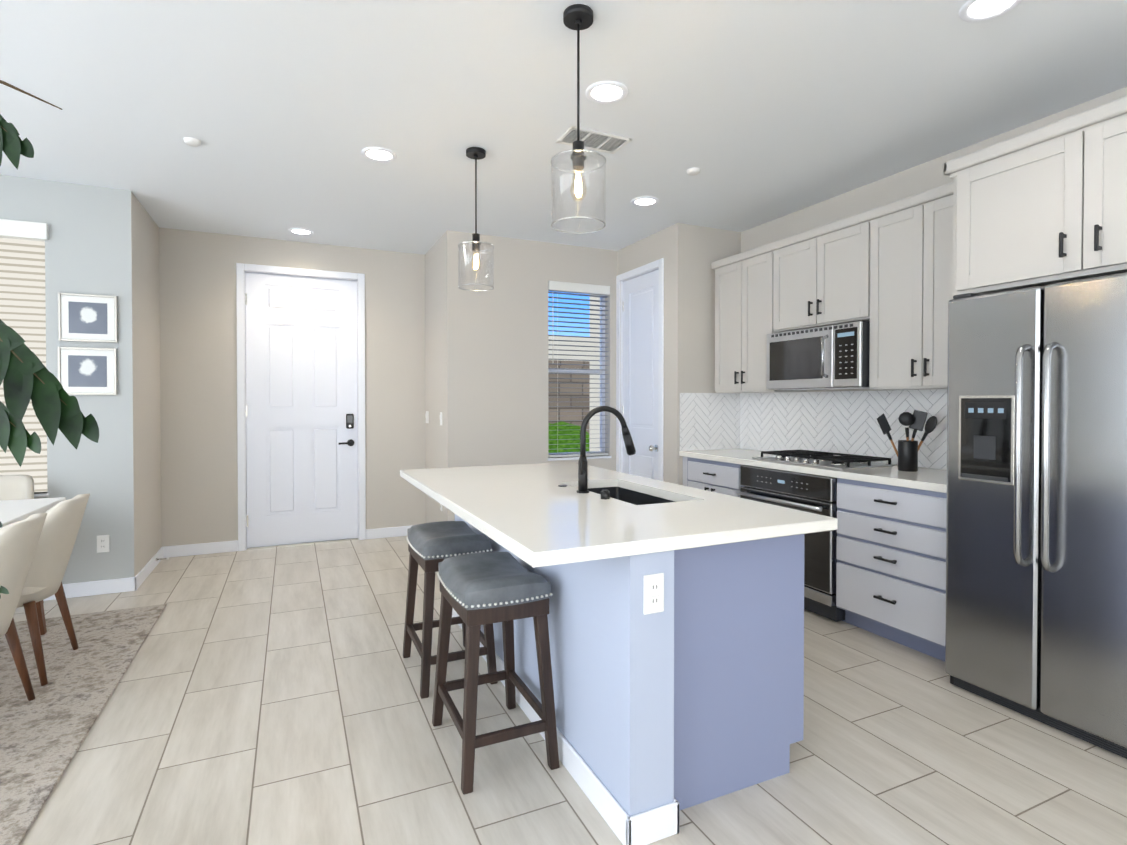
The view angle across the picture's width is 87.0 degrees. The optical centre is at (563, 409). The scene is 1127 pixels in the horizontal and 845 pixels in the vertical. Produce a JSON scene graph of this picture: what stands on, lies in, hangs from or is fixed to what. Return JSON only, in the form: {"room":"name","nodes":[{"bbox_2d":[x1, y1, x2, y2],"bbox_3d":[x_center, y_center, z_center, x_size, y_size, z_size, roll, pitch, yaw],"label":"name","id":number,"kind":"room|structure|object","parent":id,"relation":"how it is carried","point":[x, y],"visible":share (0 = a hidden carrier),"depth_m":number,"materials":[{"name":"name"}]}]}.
{"room":"kitchen and dining room","nodes":[
{"label":"kitchen and dining room","id":0,"kind":"room"},
{"bbox_2d":[0,175,107,583],"bbox_3d":[-4.611,-0.114,3.396,3.280,2.740,0.150,0,1,-25],"label":"wall","id":1,"kind":"structure","parent":0,"point":[71,215],"depth_m":3.94,"materials":[{"name":"grey paint"}]},
{"bbox_2d":[0,219,48,491],"bbox_3d":[-4.002,-0.328,3.607,1.405,1.749,0.091,0,1,-25],"label":"window blind","id":2,"kind":"object","parent":1,"relation":"attached to","point":[22,285],"visible":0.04,"depth_m":3.87,"materials":[{"name":"white plastic"}]},
{"bbox_2d":[34,492,49,497],"bbox_3d":[-4.013,0.564,3.643,1.385,0.022,0.112,0,1,-25],"label":"trim","id":3,"kind":"structure","parent":1,"relation":"attached to","point":[42,495],"depth_m":3.87,"materials":[{"name":"white wood"}]},
{"bbox_2d":[57,347,116,394],"bbox_3d":[-3.167,-0.253,3.958,0.315,0.315,0.021,0,1,-25],"label":"picture frame","id":4,"kind":"object","parent":1,"relation":"attached to","point":[86,371],"visible":0.92,"depth_m":3.96,"materials":[{"name":"white wood"}]},
{"bbox_2d":[58,292,117,342],"bbox_3d":[-3.163,-0.607,3.956,0.315,0.315,0.021,0,1,-25],"label":"picture frame","id":5,"kind":"object","parent":1,"relation":"attached to","point":[87,318],"visible":1,"depth_m":3.95,"materials":[{"name":"white wood"}]},
{"bbox_2d":[43,575,138,600],"bbox_3d":[-4.420,1.208,3.409,3.264,0.095,0.014,0,1,-25],"label":"baseboard","id":6,"kind":"structure","parent":1,"relation":"attached to","point":[92,588],"depth_m":4.00,"materials":[{"name":"white wood"}]},
{"bbox_2d":[97,535,109,552],"bbox_3d":[-3.106,0.907,4.008,0.070,0.116,0.010,0,1,-25],"label":"outlet","id":7,"kind":"object","parent":1,"relation":"attached to","point":[102,543],"visible":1,"depth_m":4.01,"materials":[{"name":"white plastic"}]},
{"bbox_2d":[104,187,161,579],"bbox_3d":[-3.216,-0.127,4.469,0.150,2.740,0.940,0,1,-25],"label":"wall","id":8,"kind":"structure","parent":0,"point":[133,420],"depth_m":4.09,"materials":[{"name":"beige paint"}]},
{"bbox_2d":[137,547,164,586],"bbox_3d":[-3.145,1.194,4.528,0.014,0.095,0.920,0,1,-25],"label":"baseboard","id":9,"kind":"structure","parent":8,"relation":"attached to","point":[149,567],"depth_m":4.49,"materials":[{"name":"white wood"}]},
{"bbox_2d":[159,227,425,546],"bbox_3d":[-2.449,-0.139,5.419,2.335,2.740,0.150,0,1,-25],"label":"wall","id":10,"kind":"structure","parent":0,"point":[198,379],"depth_m":5.14,"materials":[{"name":"beige paint"}]},
{"bbox_2d":[164,540,237,557],"bbox_3d":[-3.076,1.188,5.058,0.540,0.095,0.014,0,1,-25],"label":"baseboard","id":11,"kind":"structure","parent":10,"relation":"attached to","point":[225,546],"depth_m":5.05,"materials":[{"name":"white wood"}]},
{"bbox_2d":[236,263,365,550],"bbox_3d":[-2.380,-0.019,5.443,1.060,2.500,0.166,0,1,-25],"label":"door frame","id":12,"kind":"structure","parent":10,"relation":"attached to","point":[243,268],"depth_m":5.28,"materials":[{"name":"white wood"}]},
{"bbox_2d":[245,272,357,547],"bbox_3d":[-2.362,0.008,5.400,0.930,2.418,0.106,0,1,-25],"label":"entry door","id":13,"kind":"structure","parent":10,"relation":"in","point":[301,413],"depth_m":5.40,"materials":[{"name":"white wood"}]},
{"bbox_2d":[366,525,412,538],"bbox_3d":[-1.626,1.180,5.722,0.530,0.095,0.014,0,1,-25],"label":"baseboard","id":14,"kind":"structure","parent":10,"relation":"attached to","point":[387,532],"depth_m":5.69,"materials":[{"name":"white wood"}]},
{"bbox_2d":[425,235,443,522],"bbox_3d":[-1.161,-0.141,5.590,0.150,2.740,0.910,0,1,-25],"label":"wall","id":15,"kind":"structure","parent":0,"point":[434,350],"depth_m":5.47,"materials":[{"name":"beige paint"}]},
{"bbox_2d":[425,411,428,422],"bbox_3d":[-1.322,0.077,5.745,0.015,0.116,0.116,0,1,-25],"label":"light switch","id":16,"kind":"object","parent":15,"relation":"attached to","point":[427,416],"visible":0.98,"depth_m":5.72,"materials":[{"name":"white plastic"}]},
{"bbox_2d":[443,230,616,520],"bbox_3d":[-0.263,-0.139,5.419,1.640,2.740,0.150,0,1,-25],"label":"wall","id":17,"kind":"structure","parent":0,"point":[495,376],"depth_m":5.22,"materials":[{"name":"beige paint"}]},
{"bbox_2d":[547,295,611,460],"bbox_3d":[0.127,-0.352,5.585,0.660,1.637,0.157,0,1,-25],"label":"window","id":18,"kind":"structure","parent":17,"relation":"in","point":[602,427],"depth_m":5.74,"materials":[{"name":"white"}]},
{"bbox_2d":[548,281,609,457],"bbox_3d":[0.141,-0.364,5.554,0.632,1.609,0.076,0,1,-25],"label":"window blind","id":19,"kind":"object","parent":18,"relation":"attached to","point":[569,288],"visible":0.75,"depth_m":5.54,"materials":[{"name":"white plastic"}]},
{"bbox_2d":[0,0,1126,254],"bbox_3d":[-0.813,-1.513,0.811,8.050,0.120,9.860,0,1,-25],"label":"ceiling","id":20,"kind":"structure","parent":0,"point":[756,112],"depth_m":2.85,"materials":[{"name":"white paint"}]},
{"bbox_2d":[183,137,200,146],"bbox_3d":[-2.046,-1.472,3.277,0.084,0.022,0.084,0,1,-25],"label":"ceiling sensor","id":21,"kind":"object","parent":20,"relation":"attached to","point":[191,141],"visible":0.98,"depth_m":3.26,"materials":[{"name":"white plastic"}]},
{"bbox_2d":[288,228,313,234],"bbox_3d":[-2.216,-1.499,5.019,0.196,0.010,0.196,0,1,-25],"label":"recessed light","id":22,"kind":"object","parent":20,"relation":"in","point":[300,231],"visible":0.94,"depth_m":5.01,"materials":[{"name":"white plastic"}]},
{"bbox_2d":[361,147,396,161],"bbox_3d":[-1.073,-1.480,3.459,0.196,0.010,0.196,0,1,-25],"label":"recessed light","id":23,"kind":"object","parent":20,"relation":"in","point":[378,154],"visible":1,"depth_m":3.45,"materials":[{"name":"white plastic"}]},
{"bbox_2d":[458,147,493,290],"bbox_3d":[-0.504,-1.092,3.422,0.207,0.786,0.207,0,1,-25],"label":"pendant light","id":24,"kind":"object","parent":20,"relation":"hanging from","point":[476,153],"visible":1,"depth_m":3.41,"materials":[{"name":"clear glass"}]},
{"bbox_2d":[551,4,605,233],"bbox_3d":[0.055,-1.077,2.215,0.207,0.786,0.207,0,1,-25],"label":"pendant light","id":25,"kind":"object","parent":20,"relation":"hanging from","point":[578,17],"visible":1,"depth_m":2.20,"materials":[{"name":"clear glass"}]},
{"bbox_2d":[556,126,631,153],"bbox_3d":[0.167,-1.478,3.273,0.370,0.010,0.210,0,1,-25],"label":"ceiling vent","id":26,"kind":"object","parent":20,"relation":"in","point":[601,142],"visible":0.98,"depth_m":3.26,"materials":[{"name":"white plastic"}]},
{"bbox_2d":[586,81,627,103],"bbox_3d":[0.201,-1.472,2.766,0.196,0.010,0.196,0,1,-25],"label":"recessed light","id":27,"kind":"object","parent":20,"relation":"in","point":[604,92],"visible":1,"depth_m":2.76,"materials":[{"name":"white plastic"}]},
{"bbox_2d":[631,196,658,206],"bbox_3d":[0.586,-1.490,4.268,0.196,0.010,0.196,0,1,-25],"label":"recessed light","id":28,"kind":"object","parent":20,"relation":"in","point":[645,201],"visible":1,"depth_m":4.26,"materials":[{"name":"white plastic"}]},
{"bbox_2d":[687,168,699,175],"bbox_3d":[0.809,-1.477,3.699,0.084,0.022,0.084,0,1,-25],"label":"ceiling sensor","id":29,"kind":"object","parent":20,"relation":"attached to","point":[693,171],"visible":1,"depth_m":3.68,"materials":[{"name":"white plastic"}]},
{"bbox_2d":[959,0,1022,21],"bbox_3d":[1.549,-1.464,2.151,0.196,0.010,0.196,0,1,-25],"label":"recessed light","id":30,"kind":"object","parent":20,"relation":"in","point":[977,10],"visible":1,"depth_m":2.17,"materials":[{"name":"white plastic"}]},
{"bbox_2d":[13,536,1126,844],"bbox_3d":[-0.813,1.337,0.846,8.050,0.100,9.860,0,1,-25],"label":"floor","id":31,"kind":"structure","parent":0,"point":[267,696],"depth_m":2.21,"materials":[{"name":"tile"}]},
{"bbox_2d":[0,80,98,598],"bbox_3d":[-1.493,0.092,1.194,0.901,2.381,0.884,0,1,-25],"label":"fiddle-leaf fig plant","id":32,"kind":"object","parent":31,"relation":"on","point":[26,375],"visible":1,"depth_m":1.35,"materials":[{"name":"green plant"}]},
{"bbox_2d":[0,604,166,844],"bbox_3d":[-3.308,1.265,2.139,2.790,0.011,2.350,0,1,-25],"label":"rug","id":33,"kind":"object","parent":31,"relation":"on","point":[44,733],"visible":1,"depth_m":2.58,"materials":[{"name":"beige carpet"}]},
{"bbox_2d":[0,475,43,602],"bbox_3d":[-3.438,0.831,3.513,0.542,0.818,0.596,0,1,-25],"label":"dining chair","id":34,"kind":"object","parent":33,"relation":"on","point":[16,487],"visible":0.1,"depth_m":3.74,"materials":[{"name":"beige fabric"}]},
{"bbox_2d":[0,513,46,700],"bbox_3d":[-2.376,0.846,2.280,0.596,0.818,0.542,0,1,-25],"label":"dining chair","id":35,"kind":"object","parent":33,"relation":"on","point":[19,540],"visible":0.98,"depth_m":2.33,"materials":[{"name":"beige fabric"}]},
{"bbox_2d":[0,497,65,634],"bbox_3d":[-2.921,0.884,2.378,0.995,0.742,1.790,0,1,-25],"label":"dining table","id":36,"kind":"object","parent":33,"relation":"on","point":[12,511],"visible":0.4,"depth_m":3.12,"materials":[{"name":"white"}]},
{"bbox_2d":[17,494,89,685],"bbox_3d":[-2.615,0.840,2.803,0.596,0.818,0.542,0,1,-25],"label":"dining chair","id":37,"kind":"object","parent":33,"relation":"on","point":[56,543],"visible":0.65,"depth_m":2.76,"materials":[{"name":"beige fabric"}]},
{"bbox_2d":[403,521,497,698],"bbox_3d":[-0.562,0.920,2.882,0.350,0.685,0.486,0,1,-25],"label":"bar stool","id":38,"kind":"object","parent":31,"relation":"on","point":[431,545],"visible":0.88,"depth_m":2.73,"materials":[{"name":"brown wood"}]},
{"bbox_2d":[432,552,559,794],"bbox_3d":[-0.272,0.927,2.249,0.350,0.685,0.486,0,1,-25],"label":"bar stool","id":39,"kind":"object","parent":31,"relation":"on","point":[479,589],"visible":1,"depth_m":2.10,"materials":[{"name":"brown wood"}]},
{"bbox_2d":[400,474,837,844],"bbox_3d":[-0.009,0.829,2.761,1.120,0.868,2.108,0,1,-25],"label":"kitchen island","id":40,"kind":"object","parent":31,"relation":"on","point":[675,615],"depth_m":1.94,"materials":[{"name":"blue paint"}]},
{"bbox_2d":[400,466,723,557],"bbox_3d":[-0.230,0.385,2.654,0.626,0.040,2.100,0,1,-25],"label":"island countertop","id":41,"kind":"structure","parent":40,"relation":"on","point":[541,517],"depth_m":2.10,"materials":[{"name":"white stone"}]},
{"bbox_2d":[588,487,674,504],"bbox_3d":[0.280,0.514,2.684,0.361,0.218,0.756,0,1,-25],"label":"sink","id":42,"kind":"object","parent":41,"relation":"in","point":[633,495],"depth_m":2.93,"materials":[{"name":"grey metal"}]},
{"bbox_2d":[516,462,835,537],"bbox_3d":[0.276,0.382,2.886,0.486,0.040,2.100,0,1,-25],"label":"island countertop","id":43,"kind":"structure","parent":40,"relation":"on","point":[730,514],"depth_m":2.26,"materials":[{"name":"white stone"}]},
{"bbox_2d":[683,457,810,497],"bbox_3d":[1.378,0.811,4.624,0.613,0.860,0.719,0,1,-25],"label":"base cabinet","id":44,"kind":"object","parent":31,"relation":"on","point":[713,476],"depth_m":4.45,"materials":[{"name":"white paint"}]},
{"bbox_2d":[736,465,845,621],"bbox_3d":[1.651,0.821,3.923,0.691,0.856,0.775,0,1,-25],"label":"built-in oven","id":45,"kind":"object","parent":44,"relation":"in","point":[814,494],"visible":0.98,"depth_m":3.58,"materials":[{"name":"grey metal"}]},
{"bbox_2d":[834,477,946,661],"bbox_3d":[2.004,0.827,3.256,0.613,0.860,0.720,0,1,-25],"label":"base cabinet","id":46,"kind":"object","parent":31,"relation":"on","point":[891,559],"depth_m":3.12,"materials":[{"name":"white paint"}]},
{"bbox_2d":[679,449,946,492],"bbox_3d":[1.685,0.369,3.931,0.628,0.040,2.224,0,1,-25],"label":"countertop","id":47,"kind":"structure","parent":46,"relation":"on","point":[933,480],"depth_m":3.45,"materials":[{"name":"white stone"}]},
{"bbox_2d":[752,450,893,468],"bbox_3d":[1.689,0.324,3.934,0.459,0.048,0.751,0,1,-25],"label":"gas cooktop","id":48,"kind":"object","parent":47,"relation":"in","point":[825,459],"visible":1,"depth_m":3.80,"materials":[{"name":"silver metal"}]},
{"bbox_2d":[877,410,936,471],"bbox_3d":[1.976,0.178,3.452,0.102,0.353,0.354,0,1,-25],"label":"utensil crock","id":49,"kind":"object","parent":47,"relation":"on","point":[907,453],"visible":1,"depth_m":3.40,"materials":[{"name":"black metal"}]},
{"bbox_2d":[945,273,1126,758],"bbox_3d":[2.241,0.375,2.443,0.814,1.776,0.909,0,1,-25],"label":"refrigerator","id":50,"kind":"object","parent":31,"relation":"on","point":[1036,566],"visible":1,"depth_m":2.37,"materials":[{"name":"grey metal"}]},
{"bbox_2d":[617,228,666,481],"bbox_3d":[0.723,-0.139,5.414,0.150,2.740,0.980,0,1,-25],"label":"wall","id":51,"kind":"structure","parent":0,"point":[647,250],"depth_m":5.11,"materials":[{"name":"beige paint"}]},
{"bbox_2d":[616,258,663,480],"bbox_3d":[0.752,-0.138,5.344,0.176,2.740,0.830,0,1,-25],"label":"door frame","id":52,"kind":"structure","parent":51,"relation":"attached to","point":[646,268],"depth_m":5.25,"materials":[{"name":"white wood"}]},
{"bbox_2d":[622,269,658,479],"bbox_3d":[0.681,0.009,5.338,0.117,2.418,0.650,0,1,-25],"label":"pantry door","id":53,"kind":"structure","parent":51,"relation":"in","point":[640,349],"depth_m":5.34,"materials":[{"name":"white wood"}]},
{"bbox_2d":[667,223,740,484],"bbox_3d":[1.252,-0.134,5.034,0.795,2.740,0.150,0,1,-25],"label":"wall","id":54,"kind":"structure","parent":0,"point":[694,252],"depth_m":4.87,"materials":[{"name":"beige paint"}]},
{"bbox_2d":[741,87,1126,469],"bbox_3d":[3.204,-0.092,1.545,0.150,2.740,7.820,0,1,-25],"label":"wall","id":55,"kind":"structure","parent":0,"point":[923,177],"depth_m":3.86,"materials":[{"name":"beige paint"}]},
{"bbox_2d":[711,243,806,392],"bbox_3d":[1.517,-0.666,4.635,0.336,1.071,0.780,0,1,-25],"label":"upper cabinet","id":56,"kind":"object","parent":55,"relation":"attached to","point":[743,279],"depth_m":4.54,"materials":[{"name":"grey paint"}]},
{"bbox_2d":[679,389,946,469],"bbox_3d":[1.686,0.113,3.929,0.626,0.471,2.224,0,1,-25],"label":"backsplash","id":57,"kind":"structure","parent":55,"relation":"attached to","point":[844,422],"depth_m":4.34,"materials":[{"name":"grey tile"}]},
{"bbox_2d":[771,215,854,331],"bbox_3d":[1.816,-0.872,3.978,0.336,0.643,0.779,0,1,-25],"label":"upper cabinet","id":58,"kind":"object","parent":55,"relation":"attached to","point":[813,270],"depth_m":3.92,"materials":[{"name":"grey paint"}]},
{"bbox_2d":[766,321,870,389],"bbox_3d":[1.764,-0.334,3.960,0.443,0.398,0.771,0,1,-25],"label":"microwave","id":59,"kind":"object","parent":58,"relation":"attached to","point":[832,357],"visible":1,"depth_m":3.81,"materials":[{"name":"grey metal"}]},
{"bbox_2d":[855,184,948,389],"bbox_3d":[2.105,-0.651,3.349,0.336,1.071,0.727,0,1,-25],"label":"upper cabinet","id":60,"kind":"object","parent":55,"relation":"attached to","point":[899,244],"depth_m":3.35,"materials":[{"name":"grey paint"}]},
{"bbox_2d":[943,96,1126,299],"bbox_3d":[2.332,-0.854,2.501,0.628,0.643,1.000,0,1,-25],"label":"upper cabinet","id":61,"kind":"object","parent":55,"relation":"attached to","point":[1043,206],"depth_m":2.48,"materials":[{"name":"grey paint"}]},
{"label":"outside","id":62,"kind":"structure","parent":0,"visible":0},
{"bbox_3d":[-2.187,1.237,10.637,23.000,0.100,10.890,0,1,-25],"label":"ground","id":63,"kind":"structure","parent":62,"visible":0},
{"bbox_2d":[548,421,588,452],"bbox_3d":[0.811,0.843,8.389,4.074,1.380,1.352,0,1,-25],"label":"bush","id":64,"kind":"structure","parent":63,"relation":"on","point":[557,432],"depth_m":7.54,"materials":[{"name":"green plant"}]},
{"bbox_2d":[548,360,589,432],"bbox_3d":[2.574,0.215,10.434,10.500,1.950,0.300,0,1,-25],"label":"wall","id":65,"kind":"structure","parent":63,"relation":"on","point":[571,413],"depth_m":9.18,"materials":[{"name":"brick"}]},
{"bbox_2d":[548,336,589,359],"bbox_3d":[1.199,-0.249,14.033,10.000,2.750,0.500,0,1,-25],"label":"wall","id":66,"kind":"structure","parent":63,"relation":"on","point":[549,337],"depth_m":13.25,"materials":[{"name":"paint"}]},
{"bbox_2d":[589,294,599,450],"bbox_3d":[0.987,-0.481,7.224,1.250,3.420,0.500,0,1,-25],"label":"pier","id":67,"kind":"structure","parent":63,"relation":"on","point":[594,422],"depth_m":7.07,"materials":[{"name":"paint"}]},
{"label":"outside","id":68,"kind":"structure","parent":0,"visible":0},
{"bbox_2d":[548,291,589,336],"bbox_3d":[-4.700,-5.634,14.842,28.000,14.500,0.001,0,1,-25],"label":"sky","id":69,"kind":"structure","parent":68,"point":[568,315],"depth_m":17.10,"materials":[{"name":"blue"}]}
]}

